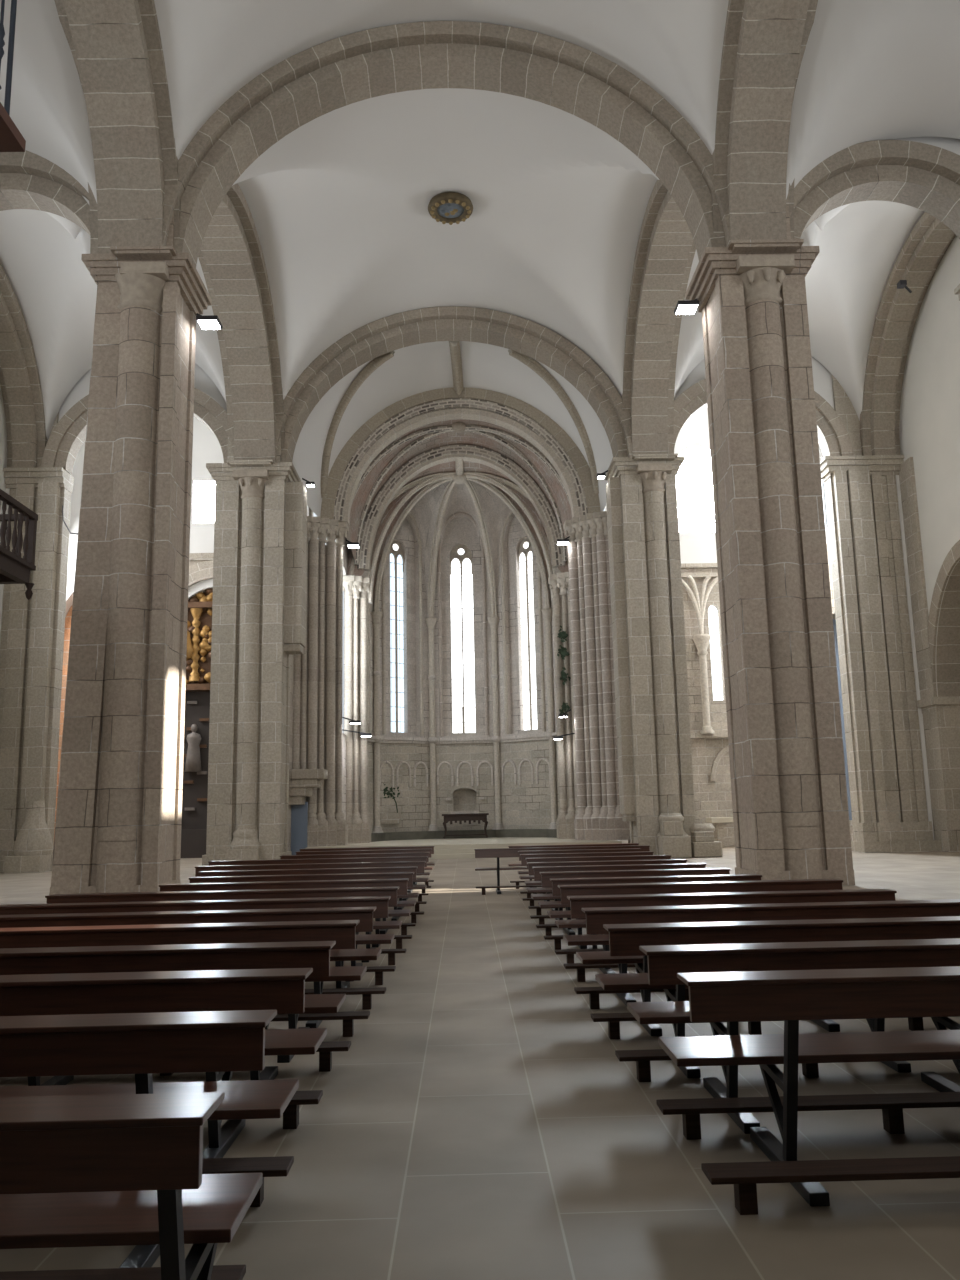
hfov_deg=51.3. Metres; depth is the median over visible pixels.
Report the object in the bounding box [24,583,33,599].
pendant
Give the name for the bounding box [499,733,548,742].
trim
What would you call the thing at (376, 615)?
shaft
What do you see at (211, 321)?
floodlight
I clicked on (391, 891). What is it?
pew
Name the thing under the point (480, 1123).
floor
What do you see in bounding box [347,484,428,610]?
ceiling
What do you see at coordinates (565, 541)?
floodlight
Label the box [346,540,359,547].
floodlight
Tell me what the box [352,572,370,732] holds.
window
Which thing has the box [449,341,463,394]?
rib
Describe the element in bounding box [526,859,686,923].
pew
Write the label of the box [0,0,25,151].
railed gallery
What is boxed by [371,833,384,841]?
trim
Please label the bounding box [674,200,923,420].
ceiling
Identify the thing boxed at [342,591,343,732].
window
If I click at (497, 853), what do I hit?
pew
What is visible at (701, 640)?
wall column
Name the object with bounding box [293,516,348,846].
pillar
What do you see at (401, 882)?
pew
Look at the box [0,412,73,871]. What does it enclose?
pillar
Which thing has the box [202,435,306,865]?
pillar
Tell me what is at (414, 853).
pew
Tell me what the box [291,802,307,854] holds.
door
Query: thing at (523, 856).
pew
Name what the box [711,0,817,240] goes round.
stone arch
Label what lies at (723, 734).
trim
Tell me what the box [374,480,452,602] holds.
ceiling
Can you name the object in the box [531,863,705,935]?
pew
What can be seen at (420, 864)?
pew
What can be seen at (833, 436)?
stone arch
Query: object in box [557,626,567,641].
fern
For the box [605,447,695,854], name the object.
pillar
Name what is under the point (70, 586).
window
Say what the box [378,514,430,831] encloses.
wall
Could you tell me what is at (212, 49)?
ceiling
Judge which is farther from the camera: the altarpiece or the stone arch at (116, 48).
the altarpiece
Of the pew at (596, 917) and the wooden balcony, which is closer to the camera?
the pew at (596, 917)
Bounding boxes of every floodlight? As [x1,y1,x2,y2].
[196,313,221,329]
[302,478,314,486]
[342,717,360,723]
[342,729,371,736]
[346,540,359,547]
[553,733,574,739]
[556,536,569,544]
[558,709,570,717]
[596,470,607,478]
[674,299,698,314]
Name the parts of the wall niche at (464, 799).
sill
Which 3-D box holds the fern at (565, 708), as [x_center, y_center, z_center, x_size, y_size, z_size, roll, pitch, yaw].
[3.421,2.787,40.378,0.451,0.612,0.238,-1,-10,-1]
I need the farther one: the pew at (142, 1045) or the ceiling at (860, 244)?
the ceiling at (860, 244)
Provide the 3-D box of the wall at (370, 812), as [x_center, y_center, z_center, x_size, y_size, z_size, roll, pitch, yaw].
[-5.398,0.534,42.379,0.650,15.750,2.980,-4,-10,17]
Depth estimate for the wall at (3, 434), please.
34.24 m
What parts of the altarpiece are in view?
panel moulding, panel moulding, panel moulding, dark panel, cornice, cornice, panel moulding, panel moulding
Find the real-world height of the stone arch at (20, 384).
5.650 m
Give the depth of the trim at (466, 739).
44.69 m
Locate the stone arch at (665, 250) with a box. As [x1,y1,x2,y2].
[621,180,695,453]
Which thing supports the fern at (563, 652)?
attached to the pillar at (559, 582)
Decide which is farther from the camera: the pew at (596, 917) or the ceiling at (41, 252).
the ceiling at (41, 252)
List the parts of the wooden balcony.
handrail, corner post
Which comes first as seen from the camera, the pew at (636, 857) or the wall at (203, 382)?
the pew at (636, 857)
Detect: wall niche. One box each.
[450,786,478,813]
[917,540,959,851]
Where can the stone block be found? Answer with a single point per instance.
(386, 818)
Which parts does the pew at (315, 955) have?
backrest, seat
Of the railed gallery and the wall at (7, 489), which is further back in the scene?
the wall at (7, 489)
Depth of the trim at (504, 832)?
42.86 m
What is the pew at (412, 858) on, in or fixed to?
on the floor
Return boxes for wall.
[0,386,6,541]
[0,488,9,639]
[53,604,72,849]
[58,364,226,421]
[65,417,312,616]
[288,655,293,850]
[342,537,347,819]
[348,542,373,832]
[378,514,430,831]
[434,510,494,830]
[496,513,550,828]
[550,561,567,815]
[605,408,853,845]
[675,356,833,408]
[894,137,959,154]
[896,475,934,839]
[899,457,935,713]
[900,236,959,849]
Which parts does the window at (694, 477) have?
frame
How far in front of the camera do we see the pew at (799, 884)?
9.55 m
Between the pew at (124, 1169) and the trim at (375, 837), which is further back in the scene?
the trim at (375, 837)
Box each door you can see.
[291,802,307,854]
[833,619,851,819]
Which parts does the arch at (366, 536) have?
roll moulding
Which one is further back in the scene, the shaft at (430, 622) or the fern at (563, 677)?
the shaft at (430, 622)
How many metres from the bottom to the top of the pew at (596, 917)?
0.852 m
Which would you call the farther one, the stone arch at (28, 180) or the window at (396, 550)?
the window at (396, 550)
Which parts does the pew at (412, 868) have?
backrest, seat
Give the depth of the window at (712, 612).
41.95 m
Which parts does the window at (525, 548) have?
pane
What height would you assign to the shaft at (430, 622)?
9.850 m
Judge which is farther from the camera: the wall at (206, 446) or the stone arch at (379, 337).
the wall at (206, 446)
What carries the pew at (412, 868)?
on the floor
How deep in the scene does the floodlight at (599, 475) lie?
35.44 m
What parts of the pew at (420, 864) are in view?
backrest, seat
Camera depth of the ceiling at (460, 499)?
46.39 m
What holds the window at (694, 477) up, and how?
in the wall at (712, 799)
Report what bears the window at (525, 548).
in the wall at (515, 533)
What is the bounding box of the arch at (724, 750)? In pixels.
[711,745,728,780]
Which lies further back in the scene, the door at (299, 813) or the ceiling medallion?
the door at (299, 813)
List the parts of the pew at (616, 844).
seat, backrest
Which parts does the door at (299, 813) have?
rail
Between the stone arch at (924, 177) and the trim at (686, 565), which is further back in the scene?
the trim at (686, 565)
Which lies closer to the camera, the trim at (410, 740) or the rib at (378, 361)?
the rib at (378, 361)
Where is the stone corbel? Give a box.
[289,769,327,804]
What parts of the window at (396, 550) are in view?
pane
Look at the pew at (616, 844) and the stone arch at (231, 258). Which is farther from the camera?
the stone arch at (231, 258)
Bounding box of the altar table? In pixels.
[442,813,488,838]
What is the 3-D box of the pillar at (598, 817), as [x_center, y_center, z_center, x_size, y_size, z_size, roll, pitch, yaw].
[4.530,1.360,38.503,2.120,12.400,2.390,-1,-10,-1]
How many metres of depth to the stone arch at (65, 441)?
34.76 m
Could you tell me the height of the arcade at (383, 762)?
1.125 m
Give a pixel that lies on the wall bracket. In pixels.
(901, 284)
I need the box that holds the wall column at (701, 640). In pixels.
[682,575,717,733]
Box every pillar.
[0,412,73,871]
[49,213,211,894]
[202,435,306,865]
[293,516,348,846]
[343,575,370,843]
[548,572,577,838]
[563,511,629,839]
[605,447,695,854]
[685,206,854,885]
[820,374,941,852]
[954,284,959,300]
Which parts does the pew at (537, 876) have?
seat, backrest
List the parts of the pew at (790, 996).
seat, backrest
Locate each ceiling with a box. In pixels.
[0,0,96,203]
[0,209,225,438]
[154,0,728,159]
[232,88,658,398]
[292,341,612,516]
[347,419,571,564]
[347,461,455,575]
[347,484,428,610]
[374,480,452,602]
[436,484,486,569]
[463,461,568,572]
[470,481,549,603]
[492,484,550,604]
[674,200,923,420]
[786,0,959,198]
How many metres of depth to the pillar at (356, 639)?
40.42 m
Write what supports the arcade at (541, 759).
attached to the wall at (515, 533)
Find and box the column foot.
[3,801,53,872]
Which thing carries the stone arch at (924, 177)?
on the pillar at (789, 788)
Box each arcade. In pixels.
[380,761,427,786]
[436,761,493,786]
[502,758,549,784]
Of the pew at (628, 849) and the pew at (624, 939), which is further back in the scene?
the pew at (628, 849)
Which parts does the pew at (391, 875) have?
backrest, seat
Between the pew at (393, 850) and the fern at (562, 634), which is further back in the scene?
the fern at (562, 634)
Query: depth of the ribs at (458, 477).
44.13 m
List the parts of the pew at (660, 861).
seat, backrest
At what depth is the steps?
35.52 m
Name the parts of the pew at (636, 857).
seat, backrest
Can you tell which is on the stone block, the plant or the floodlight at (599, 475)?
the plant
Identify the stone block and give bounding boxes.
[381,813,400,823]
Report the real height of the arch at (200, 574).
3.250 m
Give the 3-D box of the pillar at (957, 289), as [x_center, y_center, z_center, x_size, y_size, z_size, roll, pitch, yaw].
[13.271,-1.824,21.613,3.820,13.500,1.885,-1,-10,-1]
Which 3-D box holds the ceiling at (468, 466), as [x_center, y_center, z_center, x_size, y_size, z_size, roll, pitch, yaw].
[1.413,-4.871,42.023,5.046,6.300,1.242,-4,-10,16]
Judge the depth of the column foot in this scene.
31.44 m
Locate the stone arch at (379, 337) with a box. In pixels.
[275,306,632,461]
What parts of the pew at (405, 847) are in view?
backrest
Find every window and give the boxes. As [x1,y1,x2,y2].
[66,578,74,602]
[195,483,214,522]
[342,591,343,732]
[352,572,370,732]
[382,512,423,735]
[437,512,488,735]
[500,510,545,733]
[676,450,714,531]
[708,606,722,699]
[821,479,827,527]
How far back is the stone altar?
38.88 m
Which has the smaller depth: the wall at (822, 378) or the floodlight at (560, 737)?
the wall at (822, 378)
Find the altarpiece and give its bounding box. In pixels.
[181,588,212,857]
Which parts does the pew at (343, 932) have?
backrest, seat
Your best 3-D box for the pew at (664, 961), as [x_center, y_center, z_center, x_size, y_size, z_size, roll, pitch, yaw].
[2.560,2.026,5.348,3.420,0.852,1.000,-1,-10,-1]
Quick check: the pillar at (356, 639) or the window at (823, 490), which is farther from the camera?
the window at (823, 490)
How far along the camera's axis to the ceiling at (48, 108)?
21.00 m
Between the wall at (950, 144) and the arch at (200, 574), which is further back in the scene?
the arch at (200, 574)
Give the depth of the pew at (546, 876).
11.67 m
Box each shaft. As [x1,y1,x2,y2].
[371,611,383,832]
[425,618,439,830]
[487,616,503,829]
[541,608,556,828]
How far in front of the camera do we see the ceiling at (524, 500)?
44.41 m
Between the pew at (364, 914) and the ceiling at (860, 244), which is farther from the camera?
the ceiling at (860, 244)
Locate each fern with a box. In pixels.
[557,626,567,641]
[557,645,569,659]
[559,702,569,713]
[560,667,570,684]
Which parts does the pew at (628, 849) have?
seat, backrest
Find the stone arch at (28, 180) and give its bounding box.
[0,150,89,234]
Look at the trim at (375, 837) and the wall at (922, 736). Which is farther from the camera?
the trim at (375, 837)
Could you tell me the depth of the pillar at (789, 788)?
20.79 m
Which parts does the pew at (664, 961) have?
seat, backrest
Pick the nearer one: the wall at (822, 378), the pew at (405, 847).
the pew at (405, 847)
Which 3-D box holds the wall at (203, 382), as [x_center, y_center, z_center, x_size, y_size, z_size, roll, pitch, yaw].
[-12.237,-9.355,35.523,7.150,7.100,0.200,-1,-10,-1]
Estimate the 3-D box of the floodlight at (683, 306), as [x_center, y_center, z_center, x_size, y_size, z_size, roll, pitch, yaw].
[4.786,-7.743,23.019,0.557,0.314,0.480,-1,-10,-1]
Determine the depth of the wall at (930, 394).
32.43 m
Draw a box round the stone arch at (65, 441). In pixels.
[42,388,233,474]
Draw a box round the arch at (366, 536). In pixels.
[351,422,569,571]
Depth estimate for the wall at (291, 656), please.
36.56 m
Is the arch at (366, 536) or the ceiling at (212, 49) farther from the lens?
the arch at (366, 536)
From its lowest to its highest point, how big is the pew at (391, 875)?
0.852 m
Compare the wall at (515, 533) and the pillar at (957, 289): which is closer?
the pillar at (957, 289)
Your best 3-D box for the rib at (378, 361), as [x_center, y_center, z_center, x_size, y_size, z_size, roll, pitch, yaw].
[-4.868,-8.200,37.803,4.348,4.912,0.837,-10,-13,43]
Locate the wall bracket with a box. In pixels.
[897,280,911,292]
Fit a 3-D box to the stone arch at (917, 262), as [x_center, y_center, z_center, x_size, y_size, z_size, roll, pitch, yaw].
[14.137,-10.177,29.666,1.300,5.650,12.460,-1,-10,-1]
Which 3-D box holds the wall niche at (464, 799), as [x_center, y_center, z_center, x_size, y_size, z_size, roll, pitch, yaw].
[-0.679,7.080,44.580,1.300,1.300,0.680,-1,-10,-1]
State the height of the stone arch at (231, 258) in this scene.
5.780 m
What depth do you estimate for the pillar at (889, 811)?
33.83 m
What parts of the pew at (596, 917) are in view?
seat, backrest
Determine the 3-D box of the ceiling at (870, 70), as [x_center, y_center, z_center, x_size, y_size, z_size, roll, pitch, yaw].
[10.280,-12.448,16.705,7.200,5.899,12.400,-1,-10,-1]
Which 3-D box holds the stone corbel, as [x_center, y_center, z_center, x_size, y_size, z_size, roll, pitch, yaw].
[-6.279,5.302,36.054,1.440,1.250,1.040,-1,-10,-1]
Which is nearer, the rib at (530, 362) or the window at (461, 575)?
the rib at (530, 362)
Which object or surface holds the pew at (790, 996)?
on the floor
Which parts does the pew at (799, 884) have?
seat, backrest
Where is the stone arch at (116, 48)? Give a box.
[54,0,180,253]
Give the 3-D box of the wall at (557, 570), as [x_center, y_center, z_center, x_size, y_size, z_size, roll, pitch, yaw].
[3.939,0.367,42.548,0.651,15.750,2.980,2,-10,-19]
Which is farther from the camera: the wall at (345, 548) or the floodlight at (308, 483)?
the wall at (345, 548)
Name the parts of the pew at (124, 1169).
backrest, seat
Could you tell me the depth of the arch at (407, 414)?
39.56 m
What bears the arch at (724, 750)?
attached to the wall at (712, 799)
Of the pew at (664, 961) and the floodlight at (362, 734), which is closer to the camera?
the pew at (664, 961)
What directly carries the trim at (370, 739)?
attached to the wall at (370, 812)
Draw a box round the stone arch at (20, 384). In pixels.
[0,263,47,467]
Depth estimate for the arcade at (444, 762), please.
44.57 m
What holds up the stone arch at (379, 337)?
on the pillar at (259, 601)
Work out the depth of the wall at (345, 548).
39.73 m
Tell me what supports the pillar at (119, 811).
on the floor
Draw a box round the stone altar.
[706,817,732,847]
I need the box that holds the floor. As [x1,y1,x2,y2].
[0,846,959,1279]
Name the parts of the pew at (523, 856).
seat, backrest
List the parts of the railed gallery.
turned rod, rod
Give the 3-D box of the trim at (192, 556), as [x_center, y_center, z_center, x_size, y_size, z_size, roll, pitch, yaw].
[-10.899,-3.503,41.985,4.150,0.300,0.120,-1,-10,-1]
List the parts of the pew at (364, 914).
backrest, seat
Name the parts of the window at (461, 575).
oculus pane, pane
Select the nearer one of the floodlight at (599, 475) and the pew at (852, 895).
the pew at (852, 895)
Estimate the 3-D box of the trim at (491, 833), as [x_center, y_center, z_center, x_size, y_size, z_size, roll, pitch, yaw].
[-0.611,8.522,43.886,2.980,0.340,0.600,-1,-10,-1]
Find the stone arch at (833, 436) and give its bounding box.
[668,379,853,457]
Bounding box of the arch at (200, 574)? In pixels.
[188,560,213,599]
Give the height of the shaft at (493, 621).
9.850 m
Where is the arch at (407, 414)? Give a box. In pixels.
[321,387,600,524]
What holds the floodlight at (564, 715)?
attached to the pillar at (598, 817)
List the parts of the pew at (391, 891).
backrest, seat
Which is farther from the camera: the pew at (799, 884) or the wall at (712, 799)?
the wall at (712, 799)
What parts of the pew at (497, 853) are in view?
seat, backrest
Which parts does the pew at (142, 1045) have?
backrest, seat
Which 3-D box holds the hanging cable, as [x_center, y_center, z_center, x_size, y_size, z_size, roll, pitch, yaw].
[-11.451,-3.997,28.395,0.171,3.536,13.250,4,-11,-27]
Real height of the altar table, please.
1.045 m
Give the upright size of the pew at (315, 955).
0.852 m
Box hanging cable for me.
[62,505,77,534]
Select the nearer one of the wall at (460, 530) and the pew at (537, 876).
the pew at (537, 876)
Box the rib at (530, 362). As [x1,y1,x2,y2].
[508,349,598,493]
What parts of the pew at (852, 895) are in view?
seat, backrest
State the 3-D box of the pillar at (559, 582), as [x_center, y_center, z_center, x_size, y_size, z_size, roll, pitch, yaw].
[3.558,2.641,40.967,1.180,10.750,1.670,-1,-10,-1]
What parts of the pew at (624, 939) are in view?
seat, backrest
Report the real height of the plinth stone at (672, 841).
1.400 m
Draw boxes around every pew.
[0,896,394,1009]
[0,907,380,1036]
[0,920,366,1075]
[0,941,345,1128]
[0,968,326,1206]
[0,1010,298,1279]
[0,1092,262,1279]
[45,886,401,984]
[159,878,410,964]
[189,872,415,948]
[195,861,426,922]
[199,866,418,934]
[208,856,428,911]
[280,852,429,901]
[296,849,432,892]
[299,846,434,885]
[474,845,649,894]
[508,843,638,888]
[517,848,640,897]
[519,851,653,905]
[525,855,670,914]
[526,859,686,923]
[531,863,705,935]
[538,868,730,949]
[547,874,761,962]
[555,879,842,981]
[563,889,896,1008]
[576,899,959,1038]
[595,916,959,1081]
[627,938,959,1139]
[658,966,959,1214]
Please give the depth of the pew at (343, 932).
6.67 m
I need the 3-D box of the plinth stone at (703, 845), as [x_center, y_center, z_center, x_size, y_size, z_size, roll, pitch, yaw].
[7.189,6.393,31.938,0.900,1.050,0.700,-1,-10,-1]
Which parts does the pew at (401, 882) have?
backrest, seat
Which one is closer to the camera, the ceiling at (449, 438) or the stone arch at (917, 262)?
the stone arch at (917, 262)
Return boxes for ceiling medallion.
[428,192,472,224]
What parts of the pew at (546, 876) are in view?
seat, backrest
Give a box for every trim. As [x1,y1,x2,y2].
[189,553,213,560]
[368,735,376,741]
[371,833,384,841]
[380,737,429,743]
[384,831,435,840]
[435,737,492,743]
[436,830,495,838]
[496,829,546,836]
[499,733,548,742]
[546,829,556,837]
[681,563,717,577]
[691,732,727,738]
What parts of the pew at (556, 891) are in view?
seat, backrest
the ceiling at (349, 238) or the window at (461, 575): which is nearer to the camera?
the ceiling at (349, 238)
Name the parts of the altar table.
leg, leg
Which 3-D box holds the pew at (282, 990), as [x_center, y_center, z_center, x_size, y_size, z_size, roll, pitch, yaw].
[-2.499,2.015,4.670,3.420,0.852,1.190,-1,-10,-1]
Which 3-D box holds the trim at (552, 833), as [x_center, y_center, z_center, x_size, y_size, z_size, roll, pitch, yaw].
[3.508,7.947,41.042,0.600,0.340,2.980,2,-10,-19]
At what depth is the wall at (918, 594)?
33.80 m
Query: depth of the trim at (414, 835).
42.76 m
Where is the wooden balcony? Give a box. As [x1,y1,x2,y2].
[0,489,37,599]
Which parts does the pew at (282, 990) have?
backrest, seat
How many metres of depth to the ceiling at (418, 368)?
38.42 m
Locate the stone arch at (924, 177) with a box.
[789,140,959,238]
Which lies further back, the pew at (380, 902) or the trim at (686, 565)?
the trim at (686, 565)
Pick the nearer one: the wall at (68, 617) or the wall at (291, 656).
the wall at (291, 656)
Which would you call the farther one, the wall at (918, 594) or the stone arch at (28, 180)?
the wall at (918, 594)
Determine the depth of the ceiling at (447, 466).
43.00 m
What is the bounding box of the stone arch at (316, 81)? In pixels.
[163,21,729,266]
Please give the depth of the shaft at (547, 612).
43.23 m
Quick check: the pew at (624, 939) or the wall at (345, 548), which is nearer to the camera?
the pew at (624, 939)
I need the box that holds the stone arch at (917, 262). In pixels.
[860,212,955,454]
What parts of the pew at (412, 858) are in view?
backrest, seat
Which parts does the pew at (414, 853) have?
backrest, seat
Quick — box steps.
[306,837,621,858]
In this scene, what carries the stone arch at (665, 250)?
on the pillar at (789, 788)
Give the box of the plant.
[383,783,399,812]
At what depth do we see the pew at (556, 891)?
10.49 m
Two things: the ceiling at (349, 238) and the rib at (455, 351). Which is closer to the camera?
the ceiling at (349, 238)
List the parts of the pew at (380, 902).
backrest, seat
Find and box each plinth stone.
[658,813,691,857]
[689,823,722,857]
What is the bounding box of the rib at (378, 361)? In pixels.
[321,351,394,497]
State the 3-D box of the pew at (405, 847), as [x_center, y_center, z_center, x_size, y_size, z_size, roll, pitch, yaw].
[-2.447,4.960,21.831,2.920,0.852,1.190,-1,-10,-1]
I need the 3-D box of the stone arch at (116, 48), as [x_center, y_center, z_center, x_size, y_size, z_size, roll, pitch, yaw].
[-7.540,-12.054,16.472,1.950,5.780,12.720,-1,-10,-1]
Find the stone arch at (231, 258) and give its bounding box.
[198,183,284,461]
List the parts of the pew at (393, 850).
backrest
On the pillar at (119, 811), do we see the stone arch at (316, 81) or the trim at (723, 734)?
the stone arch at (316, 81)
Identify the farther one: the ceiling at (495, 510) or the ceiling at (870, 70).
the ceiling at (495, 510)
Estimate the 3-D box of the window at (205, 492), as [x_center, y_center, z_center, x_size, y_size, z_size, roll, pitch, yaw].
[-11.605,-5.810,42.800,1.220,1.920,0.075,-1,-10,-1]
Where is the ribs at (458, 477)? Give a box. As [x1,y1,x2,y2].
[348,458,568,617]

